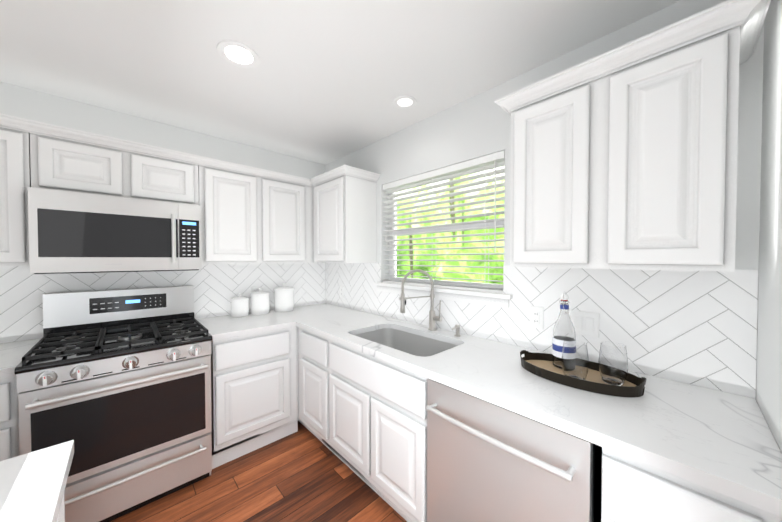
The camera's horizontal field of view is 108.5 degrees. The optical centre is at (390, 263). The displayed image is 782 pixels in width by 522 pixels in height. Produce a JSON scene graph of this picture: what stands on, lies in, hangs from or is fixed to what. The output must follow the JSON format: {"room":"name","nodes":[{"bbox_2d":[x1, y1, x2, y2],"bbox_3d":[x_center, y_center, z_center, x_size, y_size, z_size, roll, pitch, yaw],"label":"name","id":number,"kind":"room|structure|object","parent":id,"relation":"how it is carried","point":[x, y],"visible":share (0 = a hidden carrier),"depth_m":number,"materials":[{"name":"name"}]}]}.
{"room":"kitchen","nodes":[
{"label":"kitchen","id":0,"kind":"room"},
{"bbox_2d":[0,81,324,316],"bbox_3d":[-2.390,0.162,1.649,4.750,2.440,0.150,-1,1,-43],"label":"wall","id":1,"kind":"structure","parent":0,"point":[23,102],"depth_m":2.04,"materials":[{"name":"white paint"}]},
{"bbox_2d":[0,113,28,265],"bbox_3d":[-2.204,-0.370,1.473,0.435,0.766,0.343,-1,1,-43],"label":"upper cabinet","id":2,"kind":"object","parent":1,"relation":"attached to","point":[14,228],"depth_m":1.46,"materials":[{"name":"paint"}]},
{"bbox_2d":[24,118,131,197],"bbox_3d":[-1.906,-0.581,1.752,0.377,0.354,0.343,-1,1,-43],"label":"upper cabinet","id":3,"kind":"object","parent":1,"relation":"attached to","point":[56,157],"depth_m":1.61,"materials":[{"name":"paint"}]},
{"bbox_2d":[28,187,201,273],"bbox_3d":[-1.725,-0.175,1.844,0.752,0.454,0.450,-1,1,-43],"label":"over-the-range microwave","id":4,"kind":"object","parent":3,"relation":"attached to","point":[73,232],"visible":1,"depth_m":1.66,"materials":[{"name":"silver metal"}]},
{"bbox_2d":[128,141,195,204],"bbox_3d":[-1.632,-0.586,2.012,0.379,0.354,0.343,-1,1,-43],"label":"upper cabinet","id":5,"kind":"object","parent":1,"relation":"attached to","point":[155,173],"depth_m":1.87,"materials":[{"name":"paint"}]},
{"bbox_2d":[0,263,325,342],"bbox_3d":[-1.776,0.231,2.123,2.891,0.456,0.008,-1,1,-43],"label":"backsplash","id":6,"kind":"structure","parent":1,"relation":"attached to","point":[217,288],"depth_m":2.20,"materials":[{"name":"tile"}]},
{"bbox_2d":[251,286,258,292],"bbox_3d":[-1.256,0.274,2.606,0.072,0.117,0.009,-1,1,-43],"label":"outlet","id":7,"kind":"object","parent":6,"relation":"attached to","point":[254,289],"visible":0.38,"depth_m":2.60,"materials":[{"name":"white plastic"}]},
{"bbox_2d":[196,155,263,263],"bbox_3d":[-1.342,-0.384,2.291,0.414,0.766,0.343,-1,1,-43],"label":"upper cabinet","id":8,"kind":"object","parent":1,"relation":"attached to","point":[250,214],"depth_m":2.16,"materials":[{"name":"paint"}]},
{"bbox_2d":[264,169,307,262],"bbox_3d":[-1.048,-0.389,2.569,0.395,0.766,0.343,-1,1,-43],"label":"upper cabinet","id":9,"kind":"object","parent":1,"relation":"attached to","point":[285,195],"depth_m":2.46,"materials":[{"name":"paint"}]},
{"bbox_2d":[110,421,406,521],"bbox_3d":[-0.256,1.451,-0.577,4.750,0.060,6.350,-1,1,-43],"label":"floor","id":10,"kind":"structure","parent":0,"point":[303,473],"depth_m":1.69,"materials":[{"name":"brown wood"}]},
{"bbox_2d":[0,375,19,460],"bbox_3d":[-2.279,0.952,1.228,0.913,0.876,0.628,-1,1,-43],"label":"base cabinet","id":11,"kind":"object","parent":10,"relation":"on","point":[9,427],"visible":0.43,"depth_m":1.30,"materials":[{"name":"paint"}]},
{"bbox_2d":[0,338,41,377],"bbox_3d":[-2.272,0.495,1.213,0.912,0.038,0.644,-1,1,-43],"label":"countertop","id":12,"kind":"structure","parent":11,"relation":"on","point":[12,354],"depth_m":1.47,"materials":[{"name":"stone"}]},
{"bbox_2d":[57,495,64,521],"bbox_3d":[-1.148,0.971,0.108,1.310,0.876,0.575,-1,1,-43],"label":"base cabinet","id":13,"kind":"object","parent":10,"relation":"on","point":[61,516],"visible":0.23,"depth_m":0.59,"materials":[{"name":"paint"}]},
{"bbox_2d":[0,440,73,521],"bbox_3d":[-0.958,0.518,-0.116,1.350,0.038,1.170,-1,1,-43],"label":"countertop","id":14,"kind":"structure","parent":13,"relation":"on","point":[32,486],"depth_m":0.62,"materials":[{"name":"stone"}]},
{"bbox_2d":[14,285,211,521],"bbox_3d":[-1.619,0.783,1.748,0.754,1.195,0.723,-1,1,-43],"label":"gas range","id":15,"kind":"object","parent":10,"relation":"on","point":[115,385],"visible":0.96,"depth_m":1.57,"materials":[{"name":"silver metal"}]},
{"bbox_2d":[210,326,298,468],"bbox_3d":[-1.172,0.933,2.279,0.611,0.876,0.628,-1,1,-43],"label":"base cabinet","id":16,"kind":"object","parent":10,"relation":"on","point":[254,392],"visible":0.85,"depth_m":2.02,"materials":[{"name":"paint"}]},
{"bbox_2d":[196,311,295,340],"bbox_3d":[-1.179,0.477,2.250,0.570,0.038,0.646,-1,1,-43],"label":"countertop","id":17,"kind":"structure","parent":16,"relation":"on","point":[221,327],"depth_m":2.15,"materials":[{"name":"stone"}]},
{"bbox_2d":[231,293,248,316],"bbox_3d":[-1.308,0.354,2.438,0.143,0.201,0.143,-1,1,-43],"label":"canister","id":18,"kind":"object","parent":17,"relation":"on","point":[239,305],"visible":1,"depth_m":2.38,"materials":[{"name":"white ceramic"}]},
{"bbox_2d":[250,288,269,314],"bbox_3d":[-1.181,0.335,2.544,0.160,0.234,0.160,-1,1,-43],"label":"canister","id":19,"kind":"object","parent":17,"relation":"on","point":[259,302],"visible":1,"depth_m":2.48,"materials":[{"name":"white ceramic"}]},
{"bbox_2d":[298,327,325,445],"bbox_3d":[-0.339,0.934,2.275,0.628,0.876,0.414,-1,1,-43],"label":"base cabinet","id":20,"kind":"object","parent":10,"relation":"on","point":[309,343],"depth_m":2.10,"materials":[{"name":"paint"}]},
{"bbox_2d":[322,337,427,521],"bbox_3d":[0.092,0.941,1.821,0.628,0.876,0.875,-1,1,-43],"label":"base cabinet","id":21,"kind":"object","parent":10,"relation":"on","point":[363,416],"depth_m":1.54,"materials":[{"name":"paint"}]},
{"bbox_2d":[270,303,781,517],"bbox_3d":[0.050,0.484,1.840,0.648,0.038,2.932,-1,1,-43],"label":"countertop","id":22,"kind":"structure","parent":21,"relation":"on","point":[722,442],"depth_m":0.94,"materials":[{"name":"stone"}]},
{"bbox_2d":[274,283,293,311],"bbox_3d":[-1.019,0.318,2.684,0.185,0.264,0.185,-1,1,-43],"label":"canister","id":23,"kind":"object","parent":22,"relation":"on","point":[283,298],"visible":1,"depth_m":2.61,"materials":[{"name":"white ceramic"}]},
{"bbox_2d":[355,328,457,356],"bbox_3d":[0.072,0.609,1.794,0.454,0.209,0.744,-1,1,-43],"label":"undermount sink","id":24,"kind":"object","parent":22,"relation":"in","point":[413,344],"visible":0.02,"depth_m":2.02,"materials":[{"name":"silver metal"}]},
{"bbox_2d":[399,269,441,330],"bbox_3d":[0.202,0.252,1.925,0.226,0.423,0.220,-1,1,-43],"label":"pull-down faucet","id":25,"kind":"object","parent":22,"relation":"on","point":[433,318],"visible":1,"depth_m":1.93,"materials":[{"name":"silver metal"}]},
{"bbox_2d":[452,324,460,336],"bbox_3d":[0.413,0.430,1.795,0.081,0.070,0.042,-1,1,-43],"label":"soap dispenser","id":26,"kind":"object","parent":22,"relation":"on","point":[457,328],"visible":1,"depth_m":1.80,"materials":[{"name":"silver metal"}]},
{"bbox_2d":[520,350,645,397],"bbox_3d":[0.774,0.448,1.182,0.260,0.056,0.443,-1,1,-43],"label":"oval tray","id":27,"kind":"object","parent":22,"relation":"on","point":[540,365],"visible":0.73,"depth_m":1.11,"materials":[{"name":"brown metal"}]},
{"bbox_2d":[552,293,575,368],"bbox_3d":[0.781,0.297,1.269,0.091,0.340,0.091,-1,1,-43],"label":"swing-top bottle","id":28,"kind":"object","parent":27,"relation":"on","point":[563,329],"visible":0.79,"depth_m":1.25,"materials":[{"name":"clear glass"}]},
{"bbox_2d":[561,340,588,379],"bbox_3d":[0.740,0.394,1.133,0.093,0.150,0.093,-1,1,-43],"label":"glass","id":29,"kind":"object","parent":27,"relation":"on","point":[575,360],"visible":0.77,"depth_m":1.10,"materials":[{"name":"clear glass"}]},
{"bbox_2d":[598,342,627,385],"bbox_3d":[0.874,0.395,1.108,0.093,0.150,0.093,-1,1,-43],"label":"glass","id":30,"kind":"object","parent":27,"relation":"on","point":[613,363],"visible":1,"depth_m":1.08,"materials":[{"name":"clear glass"}]},
{"bbox_2d":[426,379,594,521],"bbox_3d":[0.572,0.955,1.244,0.670,0.868,0.612,-1,1,-43],"label":"dishwasher","id":31,"kind":"object","parent":10,"relation":"on","point":[488,461],"visible":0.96,"depth_m":1.03,"materials":[{"name":"silver metal"}]},
{"bbox_2d":[594,444,781,521],"bbox_3d":[0.945,0.957,0.922,0.628,0.876,0.355,-1,1,-43],"label":"base cabinet","id":32,"kind":"object","parent":10,"relation":"on","point":[627,489],"visible":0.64,"depth_m":0.74,"materials":[{"name":"paint"}]},
{"bbox_2d":[0,0,680,164],"bbox_3d":[-0.256,-1.048,-0.621,4.750,0.060,6.350,-1,1,-43],"label":"ceiling","id":33,"kind":"structure","parent":0,"point":[324,82],"depth_m":1.43,"materials":[{"name":"white paint"}]},
{"bbox_2d":[216,40,259,68],"bbox_3d":[-0.768,-1.051,1.423,0.195,0.006,0.195,-1,1,-43],"label":"recessed light","id":34,"kind":"object","parent":33,"relation":"in","point":[238,54],"visible":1,"depth_m":1.42,"materials":[{"name":"white plastic"}]},
{"bbox_2d":[393,95,416,108],"bbox_3d":[0.092,-1.058,1.853,0.155,0.006,0.155,-1,1,-43],"label":"recessed light","id":35,"kind":"object","parent":33,"relation":"in","point":[404,102],"visible":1,"depth_m":1.85,"materials":[{"name":"white plastic"}]},
{"bbox_2d":[325,0,763,360],"bbox_3d":[1.464,0.175,0.930,0.150,2.440,6.200,-1,1,-43],"label":"wall","id":36,"kind":"structure","parent":0,"point":[477,126],"depth_m":1.64,"materials":[{"name":"white paint"}]},
{"bbox_2d":[312,165,379,262],"bbox_3d":[-0.439,-0.389,2.564,0.343,0.766,0.542,-1,1,-43],"label":"upper cabinet","id":37,"kind":"object","parent":36,"relation":"attached to","point":[344,219],"depth_m":2.38,"materials":[{"name":"paint"}]},
{"bbox_2d":[374,166,512,307],"bbox_3d":[0.329,-0.213,2.086,0.187,0.925,1.200,-1,1,-43],"label":"window","id":38,"kind":"structure","parent":36,"relation":"in","point":[471,270],"depth_m":2.03,"materials":[{"name":"glass"}]},
{"bbox_2d":[383,150,504,292],"bbox_3d":[0.315,-0.250,2.071,0.068,0.846,1.074,-1,1,-43],"label":"venetian blinds","id":39,"kind":"object","parent":38,"relation":"attached to","point":[488,162],"visible":0.85,"depth_m":1.96,"materials":[{"name":"white plastic"}]},
{"bbox_2d":[325,263,757,398],"bbox_3d":[0.284,0.232,2.060,0.008,0.456,2.935,-1,1,-43],"label":"backsplash","id":40,"kind":"structure","parent":36,"relation":"attached to","point":[697,328],"depth_m":1.24,"materials":[{"name":"tile"}]},
{"bbox_2d":[529,306,543,328],"bbox_3d":[0.785,0.292,1.519,0.010,0.117,0.072,-1,1,-43],"label":"wall outlet","id":41,"kind":"object","parent":40,"relation":"attached to","point":[536,319],"visible":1,"depth_m":1.51,"materials":[{"name":"white plastic"}]},
{"bbox_2d":[569,310,598,337],"bbox_3d":[0.918,0.292,1.378,0.010,0.117,0.165,-1,1,-43],"label":"light switch","id":42,"kind":"object","parent":40,"relation":"attached to","point":[585,323],"visible":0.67,"depth_m":1.35,"materials":[{"name":"white plastic"}]},
{"bbox_2d":[494,0,770,271],"bbox_3d":[0.878,-0.365,1.152,0.378,0.767,0.773,-1,1,-43],"label":"upper cabinet","id":43,"kind":"object","parent":36,"relation":"attached to","point":[624,156],"visible":1,"depth_m":0.96,"materials":[{"name":"paint"}]},
{"bbox_2d":[756,0,781,452],"bbox_3d":[0.886,0.182,0.522,1.250,2.440,0.120,-1,1,-43],"label":"wall","id":44,"kind":"structure","parent":0,"point":[769,366],"depth_m":0.85,"materials":[{"name":"white paint"}]}
]}

